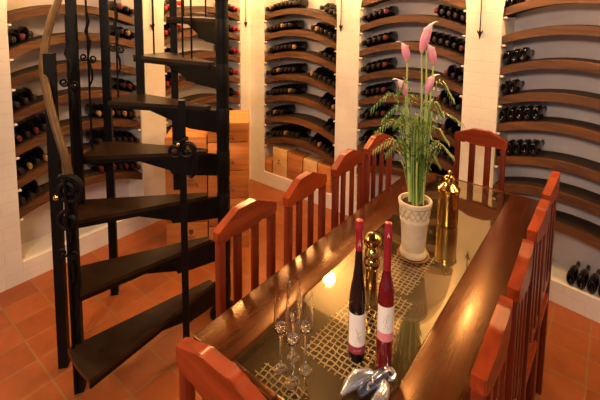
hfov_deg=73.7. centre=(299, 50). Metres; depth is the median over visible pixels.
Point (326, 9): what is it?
wine bottle
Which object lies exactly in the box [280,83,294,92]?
wine bottle
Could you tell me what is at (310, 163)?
crate
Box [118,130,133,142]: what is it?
wine bottle
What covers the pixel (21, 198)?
wine bottle
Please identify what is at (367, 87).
wine bottle
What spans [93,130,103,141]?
wine bottle
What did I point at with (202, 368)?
dining chair
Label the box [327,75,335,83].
wine bottle
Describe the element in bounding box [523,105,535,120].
wine bottle
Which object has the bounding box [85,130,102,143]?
wine bottle
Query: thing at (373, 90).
wine bottle
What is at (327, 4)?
wine bottle
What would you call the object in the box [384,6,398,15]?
wine bottle
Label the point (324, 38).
shelf
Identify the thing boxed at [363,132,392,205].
dining chair
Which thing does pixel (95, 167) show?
wine bottle
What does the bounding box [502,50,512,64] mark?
wine bottle
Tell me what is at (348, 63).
wall
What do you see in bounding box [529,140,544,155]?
wine bottle
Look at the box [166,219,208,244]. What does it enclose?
crate
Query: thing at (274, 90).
wine bottle
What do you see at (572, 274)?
wine bottle
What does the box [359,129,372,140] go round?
wine bottle
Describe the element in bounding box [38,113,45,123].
wine bottle
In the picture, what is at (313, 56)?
shelf
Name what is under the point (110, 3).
wine bottle
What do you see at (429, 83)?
flower
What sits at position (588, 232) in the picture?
shelf
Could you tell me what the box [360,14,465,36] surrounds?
shelf
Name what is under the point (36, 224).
wall
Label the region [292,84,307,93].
wine bottle
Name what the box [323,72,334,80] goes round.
wine bottle
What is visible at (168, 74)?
wine bottle
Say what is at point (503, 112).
wine bottle
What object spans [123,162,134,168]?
wine bottle
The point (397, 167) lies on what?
shelf
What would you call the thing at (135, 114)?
wine bottle
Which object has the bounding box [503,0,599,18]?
shelf
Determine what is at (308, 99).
shelf
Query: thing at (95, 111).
wine bottle
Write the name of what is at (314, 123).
shelf
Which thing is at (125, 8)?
wine bottle
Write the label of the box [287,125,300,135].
wine bottle
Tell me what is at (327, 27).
wine bottle
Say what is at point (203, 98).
shelf
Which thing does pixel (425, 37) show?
flower
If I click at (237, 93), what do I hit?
wine bottle
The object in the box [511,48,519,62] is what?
wine bottle
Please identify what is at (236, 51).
wine bottle
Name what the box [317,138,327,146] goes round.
wine bottle
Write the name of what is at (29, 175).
shelf
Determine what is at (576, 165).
shelf
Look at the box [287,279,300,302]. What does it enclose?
bowl
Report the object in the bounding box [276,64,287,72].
wine bottle
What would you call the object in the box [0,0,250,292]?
wall
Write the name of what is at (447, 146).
wine bottle
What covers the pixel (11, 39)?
wine bottle
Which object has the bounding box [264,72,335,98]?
shelf
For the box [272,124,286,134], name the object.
wine bottle
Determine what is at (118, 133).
wine bottle
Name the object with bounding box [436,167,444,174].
wine bottle
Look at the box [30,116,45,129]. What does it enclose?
wine bottle
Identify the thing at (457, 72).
wine bottle
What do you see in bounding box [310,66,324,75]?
wine bottle
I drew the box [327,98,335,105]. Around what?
wine bottle
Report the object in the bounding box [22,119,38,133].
wine bottle
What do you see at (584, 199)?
shelf
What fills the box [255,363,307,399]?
mat
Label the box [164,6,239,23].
shelf
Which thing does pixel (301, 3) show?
wine bottle
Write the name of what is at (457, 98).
wine bottle
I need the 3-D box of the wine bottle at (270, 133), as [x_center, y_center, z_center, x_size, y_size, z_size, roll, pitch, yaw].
[-0.252,0.879,4.359,0.050,0.094,0.226,5,7,38]
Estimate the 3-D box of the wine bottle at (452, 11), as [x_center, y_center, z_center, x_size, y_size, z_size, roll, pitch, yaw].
[1.188,-0.286,3.108,0.050,0.094,0.226,5,7,38]
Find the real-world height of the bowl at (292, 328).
0.118 m
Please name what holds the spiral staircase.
on the floor
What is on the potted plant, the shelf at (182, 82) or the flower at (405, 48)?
the flower at (405, 48)
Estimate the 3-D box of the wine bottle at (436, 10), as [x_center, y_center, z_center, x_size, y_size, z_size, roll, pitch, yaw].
[1.108,-0.315,3.168,0.050,0.094,0.226,5,7,38]
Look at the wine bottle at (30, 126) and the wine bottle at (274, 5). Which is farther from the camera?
the wine bottle at (274, 5)
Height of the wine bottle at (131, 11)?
0.094 m
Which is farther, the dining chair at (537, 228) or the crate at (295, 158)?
the crate at (295, 158)
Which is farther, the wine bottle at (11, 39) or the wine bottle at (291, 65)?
the wine bottle at (291, 65)
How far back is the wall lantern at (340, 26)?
3.59 m
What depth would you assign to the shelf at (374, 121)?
3.37 m
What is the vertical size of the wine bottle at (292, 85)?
0.094 m
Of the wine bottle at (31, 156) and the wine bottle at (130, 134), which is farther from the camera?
the wine bottle at (130, 134)
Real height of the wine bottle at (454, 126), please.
0.094 m
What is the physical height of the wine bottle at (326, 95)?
0.094 m
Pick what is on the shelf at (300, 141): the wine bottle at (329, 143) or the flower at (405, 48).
the wine bottle at (329, 143)
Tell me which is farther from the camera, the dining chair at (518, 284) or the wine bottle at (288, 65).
the wine bottle at (288, 65)
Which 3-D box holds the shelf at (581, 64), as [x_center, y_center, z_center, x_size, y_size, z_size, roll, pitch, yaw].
[1.780,0.148,2.537,0.202,0.178,0.900,-5,8,-44]
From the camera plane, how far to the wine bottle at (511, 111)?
2.78 m
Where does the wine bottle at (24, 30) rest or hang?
on the shelf at (32, 43)
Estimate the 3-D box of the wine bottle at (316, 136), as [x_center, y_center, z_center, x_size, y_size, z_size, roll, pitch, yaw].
[0.166,0.879,4.019,0.050,0.094,0.226,5,7,38]
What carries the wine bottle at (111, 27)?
on the shelf at (32, 43)
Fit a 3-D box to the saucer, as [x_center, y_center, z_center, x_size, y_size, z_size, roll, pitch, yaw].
[0.465,0.838,1.645,0.128,0.010,0.128,5,7,38]
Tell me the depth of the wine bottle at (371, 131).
3.60 m
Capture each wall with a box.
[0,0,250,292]
[7,0,215,243]
[250,0,467,215]
[279,0,465,195]
[459,0,599,322]
[505,0,599,277]
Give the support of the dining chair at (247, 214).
on the floor
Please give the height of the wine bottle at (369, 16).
0.094 m
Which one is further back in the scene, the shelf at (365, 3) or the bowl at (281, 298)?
the shelf at (365, 3)
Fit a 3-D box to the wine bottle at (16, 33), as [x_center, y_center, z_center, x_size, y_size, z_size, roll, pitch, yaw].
[-1.935,-0.098,2.739,0.226,0.094,0.050,5,7,38]
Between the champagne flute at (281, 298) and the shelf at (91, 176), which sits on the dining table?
the champagne flute at (281, 298)
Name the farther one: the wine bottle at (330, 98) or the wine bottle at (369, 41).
the wine bottle at (330, 98)
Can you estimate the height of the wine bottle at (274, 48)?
0.094 m
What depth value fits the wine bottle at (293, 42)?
4.10 m
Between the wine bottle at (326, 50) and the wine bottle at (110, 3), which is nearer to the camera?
the wine bottle at (110, 3)
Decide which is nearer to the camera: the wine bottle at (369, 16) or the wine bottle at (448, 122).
the wine bottle at (448, 122)
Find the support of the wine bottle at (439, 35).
on the shelf at (446, 51)
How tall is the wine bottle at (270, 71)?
0.094 m
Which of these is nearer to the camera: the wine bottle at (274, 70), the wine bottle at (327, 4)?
the wine bottle at (327, 4)
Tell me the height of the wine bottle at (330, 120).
0.094 m
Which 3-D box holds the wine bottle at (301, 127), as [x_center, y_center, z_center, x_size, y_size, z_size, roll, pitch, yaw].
[-0.013,0.848,4.160,0.050,0.094,0.226,5,7,38]
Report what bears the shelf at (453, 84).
attached to the wall at (348, 63)
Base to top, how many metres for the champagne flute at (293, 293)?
0.228 m
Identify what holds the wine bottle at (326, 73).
on the shelf at (305, 77)
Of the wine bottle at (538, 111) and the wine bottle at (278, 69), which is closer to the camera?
the wine bottle at (538, 111)
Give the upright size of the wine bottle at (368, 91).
0.094 m
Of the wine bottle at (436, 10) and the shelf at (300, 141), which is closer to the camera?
the wine bottle at (436, 10)
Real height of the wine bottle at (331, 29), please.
0.094 m
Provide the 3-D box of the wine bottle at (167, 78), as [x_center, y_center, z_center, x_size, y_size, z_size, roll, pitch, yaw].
[-1.232,0.269,3.682,0.226,0.094,0.050,5,7,38]
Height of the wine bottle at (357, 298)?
0.418 m
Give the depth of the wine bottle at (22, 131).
2.79 m
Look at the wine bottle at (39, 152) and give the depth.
2.89 m
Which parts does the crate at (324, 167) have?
lid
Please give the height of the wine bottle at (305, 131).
0.094 m
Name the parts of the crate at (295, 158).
lid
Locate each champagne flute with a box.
[274,291,287,374]
[285,301,300,388]
[287,279,300,362]
[299,289,312,375]
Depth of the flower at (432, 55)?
1.55 m
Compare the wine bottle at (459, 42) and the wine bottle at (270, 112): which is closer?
the wine bottle at (459, 42)
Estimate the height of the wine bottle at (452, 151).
0.094 m
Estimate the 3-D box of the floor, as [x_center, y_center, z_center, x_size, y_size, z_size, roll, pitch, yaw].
[0.083,1.847,1.130,7.400,0.100,6.600,5,7,38]
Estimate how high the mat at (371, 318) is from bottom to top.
0.006 m
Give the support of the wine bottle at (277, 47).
on the shelf at (313, 56)
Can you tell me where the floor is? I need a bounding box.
[0,179,599,399]
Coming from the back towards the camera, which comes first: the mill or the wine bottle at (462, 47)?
the wine bottle at (462, 47)
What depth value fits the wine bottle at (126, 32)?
3.28 m
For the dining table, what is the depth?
1.42 m
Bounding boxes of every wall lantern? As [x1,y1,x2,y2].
[339,0,342,31]
[477,0,482,39]
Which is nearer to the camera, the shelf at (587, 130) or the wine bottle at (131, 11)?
the shelf at (587, 130)
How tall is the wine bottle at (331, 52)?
0.094 m
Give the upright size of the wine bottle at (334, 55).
0.094 m
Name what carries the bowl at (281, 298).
on the champagne flute at (281, 298)
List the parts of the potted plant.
stem, stem, stem, stem, stem, stem, stem, stem, stem, stem, stem, stem, stem, stem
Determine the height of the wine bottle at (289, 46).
0.094 m
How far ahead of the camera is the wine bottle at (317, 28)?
3.85 m
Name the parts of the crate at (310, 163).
lid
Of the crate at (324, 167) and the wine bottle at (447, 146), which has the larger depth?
the crate at (324, 167)
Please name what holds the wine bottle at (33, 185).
on the shelf at (91, 176)
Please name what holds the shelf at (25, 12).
attached to the wall at (20, 263)
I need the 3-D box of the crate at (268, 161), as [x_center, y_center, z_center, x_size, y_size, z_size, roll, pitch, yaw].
[-0.294,1.244,4.396,0.095,0.140,0.160,5,7,38]
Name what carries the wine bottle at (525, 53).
on the shelf at (581, 64)
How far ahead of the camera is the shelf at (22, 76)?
2.86 m
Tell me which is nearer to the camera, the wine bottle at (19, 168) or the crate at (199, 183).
the wine bottle at (19, 168)
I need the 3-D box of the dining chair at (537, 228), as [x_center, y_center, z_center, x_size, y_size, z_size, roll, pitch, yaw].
[0.804,1.157,1.655,0.312,1.180,0.300,5,7,39]
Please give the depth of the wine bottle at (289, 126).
4.23 m
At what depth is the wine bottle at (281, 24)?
4.11 m
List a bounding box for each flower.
[392,78,407,95]
[397,41,409,62]
[419,21,436,53]
[425,74,438,93]
[427,44,436,64]
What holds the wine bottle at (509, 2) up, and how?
in the shelf at (529, 5)
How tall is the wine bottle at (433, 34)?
0.094 m
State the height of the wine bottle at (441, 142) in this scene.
0.094 m
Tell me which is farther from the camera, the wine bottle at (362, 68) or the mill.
the wine bottle at (362, 68)
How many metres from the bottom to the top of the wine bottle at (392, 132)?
0.094 m
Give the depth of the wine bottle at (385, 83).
3.50 m
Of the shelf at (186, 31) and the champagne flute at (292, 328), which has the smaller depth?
the champagne flute at (292, 328)
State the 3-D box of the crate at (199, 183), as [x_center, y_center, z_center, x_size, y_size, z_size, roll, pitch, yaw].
[-0.906,0.986,3.305,0.315,0.226,0.402,0,6,-6]
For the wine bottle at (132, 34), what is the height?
0.094 m
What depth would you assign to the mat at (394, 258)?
1.60 m
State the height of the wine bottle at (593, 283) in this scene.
0.094 m
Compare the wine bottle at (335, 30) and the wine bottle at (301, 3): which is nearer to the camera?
the wine bottle at (335, 30)
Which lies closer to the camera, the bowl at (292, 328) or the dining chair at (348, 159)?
the bowl at (292, 328)
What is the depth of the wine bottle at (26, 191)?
2.83 m
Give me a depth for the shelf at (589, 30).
2.55 m
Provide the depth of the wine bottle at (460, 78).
3.04 m
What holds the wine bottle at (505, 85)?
on the shelf at (582, 98)
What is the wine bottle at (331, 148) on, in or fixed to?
on the shelf at (300, 141)
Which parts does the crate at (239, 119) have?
lid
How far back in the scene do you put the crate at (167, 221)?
3.13 m
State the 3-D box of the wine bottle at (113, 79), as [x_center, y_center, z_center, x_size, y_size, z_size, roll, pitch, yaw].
[-1.513,0.278,3.323,0.226,0.094,0.050,5,7,38]
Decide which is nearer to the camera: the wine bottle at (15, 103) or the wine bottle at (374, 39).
the wine bottle at (15, 103)
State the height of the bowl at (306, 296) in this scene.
0.122 m
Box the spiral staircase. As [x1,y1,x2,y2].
[39,0,232,394]
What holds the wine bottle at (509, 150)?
on the shelf at (576, 165)
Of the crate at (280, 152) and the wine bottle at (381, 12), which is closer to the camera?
the wine bottle at (381, 12)
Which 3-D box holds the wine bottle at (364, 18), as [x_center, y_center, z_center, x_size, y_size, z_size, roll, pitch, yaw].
[0.615,-0.286,3.555,0.050,0.094,0.226,5,7,38]
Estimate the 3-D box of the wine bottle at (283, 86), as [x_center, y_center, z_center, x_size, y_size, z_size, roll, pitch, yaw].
[-0.170,0.414,4.244,0.050,0.094,0.226,5,7,38]
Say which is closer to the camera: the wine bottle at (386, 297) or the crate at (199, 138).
the wine bottle at (386, 297)
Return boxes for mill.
[364,231,381,308]
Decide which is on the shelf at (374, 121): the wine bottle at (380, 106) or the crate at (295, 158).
the wine bottle at (380, 106)
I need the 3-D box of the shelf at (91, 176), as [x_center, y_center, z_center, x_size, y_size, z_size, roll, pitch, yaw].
[-1.712,1.068,3.145,0.202,0.182,0.906,5,7,38]
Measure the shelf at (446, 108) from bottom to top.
0.174 m
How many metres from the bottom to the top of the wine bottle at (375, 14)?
0.094 m
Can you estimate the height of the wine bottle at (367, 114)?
0.094 m
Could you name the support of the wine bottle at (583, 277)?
in the wall at (483, 62)
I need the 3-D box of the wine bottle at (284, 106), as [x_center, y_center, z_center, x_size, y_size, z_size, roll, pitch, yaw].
[-0.173,0.637,4.265,0.050,0.094,0.226,5,7,38]
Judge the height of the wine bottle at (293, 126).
0.094 m
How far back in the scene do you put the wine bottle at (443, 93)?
3.18 m
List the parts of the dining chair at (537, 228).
post, seat, rail, post, crest rail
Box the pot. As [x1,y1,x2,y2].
[398,192,432,260]
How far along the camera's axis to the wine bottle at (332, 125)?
3.83 m
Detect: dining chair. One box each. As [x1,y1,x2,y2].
[176,337,266,399]
[213,198,276,317]
[283,171,326,265]
[331,149,364,229]
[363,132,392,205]
[453,128,507,190]
[470,295,512,399]
[504,238,533,399]
[520,199,549,399]
[525,171,559,399]
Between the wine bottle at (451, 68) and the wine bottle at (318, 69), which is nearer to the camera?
the wine bottle at (451, 68)
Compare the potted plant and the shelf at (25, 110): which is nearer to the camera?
the potted plant
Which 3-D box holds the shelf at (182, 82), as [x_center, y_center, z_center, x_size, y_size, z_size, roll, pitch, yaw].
[-0.995,0.315,3.974,0.202,0.170,0.908,5,7,38]
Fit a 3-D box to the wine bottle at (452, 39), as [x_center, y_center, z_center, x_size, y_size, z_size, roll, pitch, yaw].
[1.183,-0.062,3.126,0.050,0.094,0.226,5,7,38]
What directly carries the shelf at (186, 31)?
attached to the wall at (20, 263)
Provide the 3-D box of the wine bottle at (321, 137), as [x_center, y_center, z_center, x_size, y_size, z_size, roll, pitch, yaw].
[0.209,0.891,3.993,0.050,0.094,0.226,5,7,38]
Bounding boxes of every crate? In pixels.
[164,127,207,148]
[165,169,207,193]
[166,191,207,222]
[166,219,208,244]
[207,110,248,142]
[208,141,248,169]
[208,170,248,197]
[209,185,249,226]
[209,226,248,246]
[265,156,272,172]
[273,143,295,177]
[288,149,311,179]
[303,154,324,172]
[318,160,332,192]
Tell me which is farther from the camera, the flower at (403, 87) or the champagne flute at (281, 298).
the flower at (403, 87)
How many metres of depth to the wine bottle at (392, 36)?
3.44 m
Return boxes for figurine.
[340,366,396,399]
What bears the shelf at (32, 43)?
attached to the wall at (20, 263)
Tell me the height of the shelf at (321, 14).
0.192 m
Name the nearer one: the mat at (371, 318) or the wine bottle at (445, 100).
the mat at (371, 318)
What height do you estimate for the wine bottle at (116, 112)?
0.094 m
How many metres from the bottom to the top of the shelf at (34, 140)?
0.176 m
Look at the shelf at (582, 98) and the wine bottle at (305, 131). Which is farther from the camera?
the wine bottle at (305, 131)
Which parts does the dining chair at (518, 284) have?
post, crest rail, post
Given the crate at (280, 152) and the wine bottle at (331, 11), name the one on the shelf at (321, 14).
the wine bottle at (331, 11)
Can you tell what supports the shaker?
on the dining table
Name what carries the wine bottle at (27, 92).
on the shelf at (25, 110)
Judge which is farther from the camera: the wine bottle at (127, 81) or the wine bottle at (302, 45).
the wine bottle at (302, 45)
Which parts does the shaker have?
lid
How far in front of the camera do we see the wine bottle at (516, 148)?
2.76 m
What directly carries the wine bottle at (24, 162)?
on the shelf at (29, 175)
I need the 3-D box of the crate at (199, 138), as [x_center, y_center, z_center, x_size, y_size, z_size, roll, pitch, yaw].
[-0.904,0.757,3.282,0.315,0.222,0.402,0,6,-6]
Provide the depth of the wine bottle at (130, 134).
3.43 m
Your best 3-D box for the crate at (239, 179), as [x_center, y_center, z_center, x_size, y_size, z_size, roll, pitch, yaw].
[-0.585,1.038,3.346,0.315,0.222,0.402,0,6,-6]
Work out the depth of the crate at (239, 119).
3.12 m
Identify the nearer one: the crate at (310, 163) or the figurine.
the figurine
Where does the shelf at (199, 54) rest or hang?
attached to the wall at (20, 263)
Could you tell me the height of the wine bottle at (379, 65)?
0.094 m
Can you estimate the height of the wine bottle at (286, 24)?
0.094 m
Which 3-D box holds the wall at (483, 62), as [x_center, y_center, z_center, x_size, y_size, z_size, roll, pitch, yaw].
[2.658,0.311,1.662,0.250,2.900,3.900,-5,8,-44]
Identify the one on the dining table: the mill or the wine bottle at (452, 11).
the mill
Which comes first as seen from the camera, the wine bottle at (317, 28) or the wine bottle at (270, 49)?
the wine bottle at (317, 28)
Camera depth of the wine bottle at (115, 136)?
3.28 m
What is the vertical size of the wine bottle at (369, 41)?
0.094 m
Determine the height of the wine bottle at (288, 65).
0.094 m
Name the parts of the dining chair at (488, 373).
post, post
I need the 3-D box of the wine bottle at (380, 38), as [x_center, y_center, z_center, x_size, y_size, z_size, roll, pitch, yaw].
[0.736,-0.107,3.481,0.050,0.094,0.226,5,7,38]
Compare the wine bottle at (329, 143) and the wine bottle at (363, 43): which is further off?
the wine bottle at (329, 143)
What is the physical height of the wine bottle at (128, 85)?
0.094 m
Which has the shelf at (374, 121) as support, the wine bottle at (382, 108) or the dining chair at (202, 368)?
the wine bottle at (382, 108)
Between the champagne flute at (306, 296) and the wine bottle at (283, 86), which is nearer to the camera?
the champagne flute at (306, 296)
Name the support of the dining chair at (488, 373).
on the floor
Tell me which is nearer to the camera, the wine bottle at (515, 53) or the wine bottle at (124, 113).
the wine bottle at (515, 53)
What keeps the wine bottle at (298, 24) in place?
on the shelf at (324, 38)
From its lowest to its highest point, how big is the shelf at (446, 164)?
0.170 m
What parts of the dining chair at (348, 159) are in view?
post, crest rail, post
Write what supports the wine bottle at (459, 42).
on the shelf at (446, 51)
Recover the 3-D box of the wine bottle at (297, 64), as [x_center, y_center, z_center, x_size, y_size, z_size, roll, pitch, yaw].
[-0.045,0.186,4.127,0.050,0.094,0.226,5,7,38]
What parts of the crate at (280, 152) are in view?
lid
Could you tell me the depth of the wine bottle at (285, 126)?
4.26 m
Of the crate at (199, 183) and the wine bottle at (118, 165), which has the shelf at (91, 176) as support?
the wine bottle at (118, 165)
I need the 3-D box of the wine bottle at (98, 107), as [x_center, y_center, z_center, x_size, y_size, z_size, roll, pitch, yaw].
[-1.615,0.489,3.227,0.226,0.094,0.050,5,7,38]
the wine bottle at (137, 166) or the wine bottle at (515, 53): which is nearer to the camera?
the wine bottle at (515, 53)
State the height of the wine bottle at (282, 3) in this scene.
0.094 m
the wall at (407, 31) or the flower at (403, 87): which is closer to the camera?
the flower at (403, 87)
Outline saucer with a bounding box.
[397,247,428,263]
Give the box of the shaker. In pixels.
[437,170,459,228]
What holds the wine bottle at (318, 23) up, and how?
on the shelf at (324, 38)
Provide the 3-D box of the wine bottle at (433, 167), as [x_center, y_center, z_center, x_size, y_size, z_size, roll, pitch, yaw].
[1.092,0.985,3.297,0.050,0.094,0.226,5,7,38]
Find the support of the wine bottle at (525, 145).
on the shelf at (576, 165)
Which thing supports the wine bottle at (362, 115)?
in the shelf at (374, 121)
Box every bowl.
[274,291,287,335]
[285,301,300,347]
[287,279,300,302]
[299,289,312,335]
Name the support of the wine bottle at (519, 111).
on the shelf at (587, 130)
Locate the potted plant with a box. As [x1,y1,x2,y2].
[369,21,465,260]
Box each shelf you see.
[7,4,134,28]
[9,32,134,60]
[10,59,135,91]
[13,87,131,125]
[15,115,140,159]
[17,142,98,191]
[19,167,142,221]
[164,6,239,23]
[164,27,239,48]
[165,50,239,74]
[165,75,239,96]
[166,93,239,123]
[264,8,336,28]
[264,29,336,51]
[264,50,335,74]
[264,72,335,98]
[264,93,334,121]
[264,113,334,145]
[264,134,333,164]
[356,160,405,176]
[357,115,455,146]
[357,138,453,174]
[358,92,461,125]
[359,41,464,66]
[359,67,462,97]
[360,0,465,11]
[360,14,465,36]
[493,176,599,216]
[494,150,599,182]
[496,116,599,142]
[498,89,599,109]
[500,57,599,77]
[502,25,599,46]
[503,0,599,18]
[554,210,599,249]
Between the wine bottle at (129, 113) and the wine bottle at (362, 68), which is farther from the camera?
the wine bottle at (362, 68)
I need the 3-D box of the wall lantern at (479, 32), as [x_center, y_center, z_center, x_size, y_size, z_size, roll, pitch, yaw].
[1.236,-0.402,2.781,0.174,0.665,0.100,-5,8,-44]
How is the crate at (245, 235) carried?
on the floor
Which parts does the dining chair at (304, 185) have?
post, crest rail, post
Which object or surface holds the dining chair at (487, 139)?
on the floor
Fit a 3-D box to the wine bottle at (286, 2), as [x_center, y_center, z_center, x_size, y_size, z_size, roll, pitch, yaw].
[-0.078,-0.477,4.093,0.050,0.094,0.226,5,7,38]
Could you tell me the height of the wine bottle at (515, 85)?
0.094 m
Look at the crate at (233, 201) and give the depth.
3.17 m
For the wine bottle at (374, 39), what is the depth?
3.47 m
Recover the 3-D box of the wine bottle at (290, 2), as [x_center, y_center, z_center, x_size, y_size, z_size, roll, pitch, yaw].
[-0.037,-0.477,4.062,0.050,0.094,0.226,5,7,38]
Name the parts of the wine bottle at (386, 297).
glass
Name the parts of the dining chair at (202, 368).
post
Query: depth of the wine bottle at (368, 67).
3.54 m
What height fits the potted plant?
0.955 m
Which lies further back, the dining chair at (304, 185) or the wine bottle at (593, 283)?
the wine bottle at (593, 283)
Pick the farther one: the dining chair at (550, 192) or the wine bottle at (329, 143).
the wine bottle at (329, 143)
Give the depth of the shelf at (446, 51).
3.21 m
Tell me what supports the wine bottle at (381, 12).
on the shelf at (450, 23)
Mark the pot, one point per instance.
(414, 214)
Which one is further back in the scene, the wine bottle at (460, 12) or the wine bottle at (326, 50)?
the wine bottle at (326, 50)
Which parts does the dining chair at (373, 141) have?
post, crest rail, post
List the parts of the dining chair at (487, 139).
post, crest rail, post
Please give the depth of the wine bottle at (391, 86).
3.48 m
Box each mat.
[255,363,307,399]
[301,282,412,378]
[378,253,435,295]
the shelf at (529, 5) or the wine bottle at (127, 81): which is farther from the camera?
the wine bottle at (127, 81)
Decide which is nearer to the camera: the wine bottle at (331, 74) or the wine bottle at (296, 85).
the wine bottle at (331, 74)
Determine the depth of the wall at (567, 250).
2.74 m
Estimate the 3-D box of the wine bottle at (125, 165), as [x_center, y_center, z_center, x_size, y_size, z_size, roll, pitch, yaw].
[-1.522,0.958,3.393,0.226,0.094,0.050,5,7,38]
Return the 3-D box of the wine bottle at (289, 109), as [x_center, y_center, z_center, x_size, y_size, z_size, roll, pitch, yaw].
[-0.133,0.632,4.233,0.050,0.094,0.226,5,7,38]
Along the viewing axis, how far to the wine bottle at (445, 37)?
3.13 m
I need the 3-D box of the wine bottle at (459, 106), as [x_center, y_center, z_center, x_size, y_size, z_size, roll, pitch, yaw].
[1.258,0.425,3.112,0.050,0.094,0.226,5,7,38]
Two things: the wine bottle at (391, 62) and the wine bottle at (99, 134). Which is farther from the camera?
the wine bottle at (391, 62)
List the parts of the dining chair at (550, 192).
post, seat, rail, post, crest rail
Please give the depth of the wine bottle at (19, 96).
2.77 m
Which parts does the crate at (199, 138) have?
lid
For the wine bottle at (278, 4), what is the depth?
4.11 m
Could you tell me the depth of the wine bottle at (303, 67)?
4.09 m
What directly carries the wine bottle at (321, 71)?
on the shelf at (305, 77)
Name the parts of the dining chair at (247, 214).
post, crest rail, post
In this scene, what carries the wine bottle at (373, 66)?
on the shelf at (453, 84)
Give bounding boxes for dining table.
[194,172,538,399]
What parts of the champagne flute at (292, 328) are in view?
stem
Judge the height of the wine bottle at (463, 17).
0.094 m
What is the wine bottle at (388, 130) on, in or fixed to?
on the shelf at (446, 164)
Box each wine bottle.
[8,32,15,44]
[9,29,24,42]
[12,90,28,104]
[12,96,19,108]
[14,122,30,137]
[14,128,21,141]
[16,160,23,173]
[17,26,33,39]
[17,154,32,168]
[18,192,25,203]
[20,87,36,101]
[20,184,34,198]
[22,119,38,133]
[24,150,40,164]
[27,180,42,193]
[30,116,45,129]
[32,146,47,160]
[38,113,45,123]
[84,104,101,116]
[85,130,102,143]
[87,163,103,171]
[92,103,102,115]
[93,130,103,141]
[108,1,122,10]
[109,25,123,35]
[111,77,125,88]
[112,108,120,115]
[113,129,127,141]
[113,131,121,141]
[114,108,126,116]
[114,163,122,168]
[117,3,128,13]
[118,27,129,37]
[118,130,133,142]
[119,78,131,89]
[119,162,128,168]
[121,109,132,116]
[123,8,133,15]
[123,29,134,39]
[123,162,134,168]
[124,79,135,90]
[124,131,138,142]
[126,109,138,117]
[129,162,139,168]
[165,71,178,79]
[165,75,170,82]
[229,46,238,54]
[229,87,238,95]
[269,44,279,52]
[269,66,279,74]
[269,105,281,114]
[269,125,281,134]
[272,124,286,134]
[273,2,282,9]
[273,43,285,51]
[273,65,283,73]
[273,84,285,93]
[276,42,287,50]
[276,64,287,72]
[276,84,287,92]
[276,104,290,113]
[276,124,290,134]
[277,1,287,8]
[280,0,290,7]
[280,21,292,29]
[280,63,293,72]
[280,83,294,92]
[280,104,295,113]
[280,124,294,134]
[283,124,297,134]
[284,20,295,28]
[284,41,295,50]
[284,63,296,72]
[284,83,297,92]
[285,0,295,7]
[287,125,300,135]
[288,20,303,28]
[288,41,299,49]
[288,63,301,72]
[288,83,301,92]
[289,0,299,7]
[291,126,303,135]
[292,0,308,7]
[292,41,307,49]
[292,63,307,72]
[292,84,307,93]
[295,127,310,136]
[309,133,320,141]
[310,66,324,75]
[311,22,324,31]
[314,68,328,76]
[314,135,324,143]
[315,23,329,32]
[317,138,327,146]
[318,70,333,78]
[318,92,331,101]
[319,25,334,34]
[319,47,333,54]
[320,3,334,12]
[322,118,333,126]
[322,140,332,148]
[323,49,335,56]
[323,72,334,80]
[323,95,334,103]
[324,5,336,11]
[324,27,336,33]
[326,143,334,151]
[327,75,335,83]
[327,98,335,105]
[327,122,334,129]
[328,29,336,36]
[328,52,335,59]
[329,7,336,13]
[348,218,365,362]
[359,107,371,118]
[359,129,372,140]
[360,85,371,95]
[361,37,372,47]
[361,62,372,72]
[362,13,372,22]
[364,128,376,140]
[365,84,376,94]
[365,106,377,117]
[366,35,379,45]
[366,60,378,71]
[367,11,378,20]
[370,105,382,116]
[371,59,382,69]
[371,82,383,93]
[372,34,384,43]
[373,9,384,18]
[375,104,387,115]
[376,82,388,92]
[376,221,394,368]
[377,32,389,42]
[377,58,388,68]
[378,7,389,17]
[381,81,395,92]
[381,104,395,115]
[382,57,396,68]
[383,31,397,41]
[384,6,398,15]
[384,127,392,134]
[389,127,399,138]
[429,164,438,172]
[430,31,438,42]
[432,32,444,43]
[433,5,445,15]
[434,141,446,153]
[436,89,447,100]
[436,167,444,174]
[439,34,451,45]
[440,6,452,17]
[440,144,452,156]
[441,118,453,129]
[442,91,455,103]
[444,64,456,76]
[445,36,457,47]
[447,7,459,19]
[447,147,454,159]
[448,121,458,133]
[449,94,461,106]
[451,67,463,79]
[452,38,464,49]
[453,9,464,21]
[456,99,461,109]
[457,71,463,81]
[459,42,464,52]
[461,12,465,23]
[499,107,508,121]
[501,80,510,94]
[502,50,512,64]
[506,0,516,4]
[506,139,519,154]
[507,106,517,120]
[509,79,524,93]
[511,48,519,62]
[512,139,527,154]
[515,105,525,120]
[519,47,534,60]
[521,139,535,154]
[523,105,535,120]
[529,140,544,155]
[532,105,546,120]
[566,261,580,284]
[576,265,590,289]
[587,269,599,293]
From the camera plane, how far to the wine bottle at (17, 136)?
2.73 m
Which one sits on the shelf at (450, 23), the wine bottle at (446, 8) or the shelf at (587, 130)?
the wine bottle at (446, 8)
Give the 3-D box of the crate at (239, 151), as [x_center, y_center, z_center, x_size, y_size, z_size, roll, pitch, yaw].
[-0.582,0.811,3.323,0.315,0.222,0.402,0,6,-6]
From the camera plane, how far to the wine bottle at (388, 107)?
3.50 m

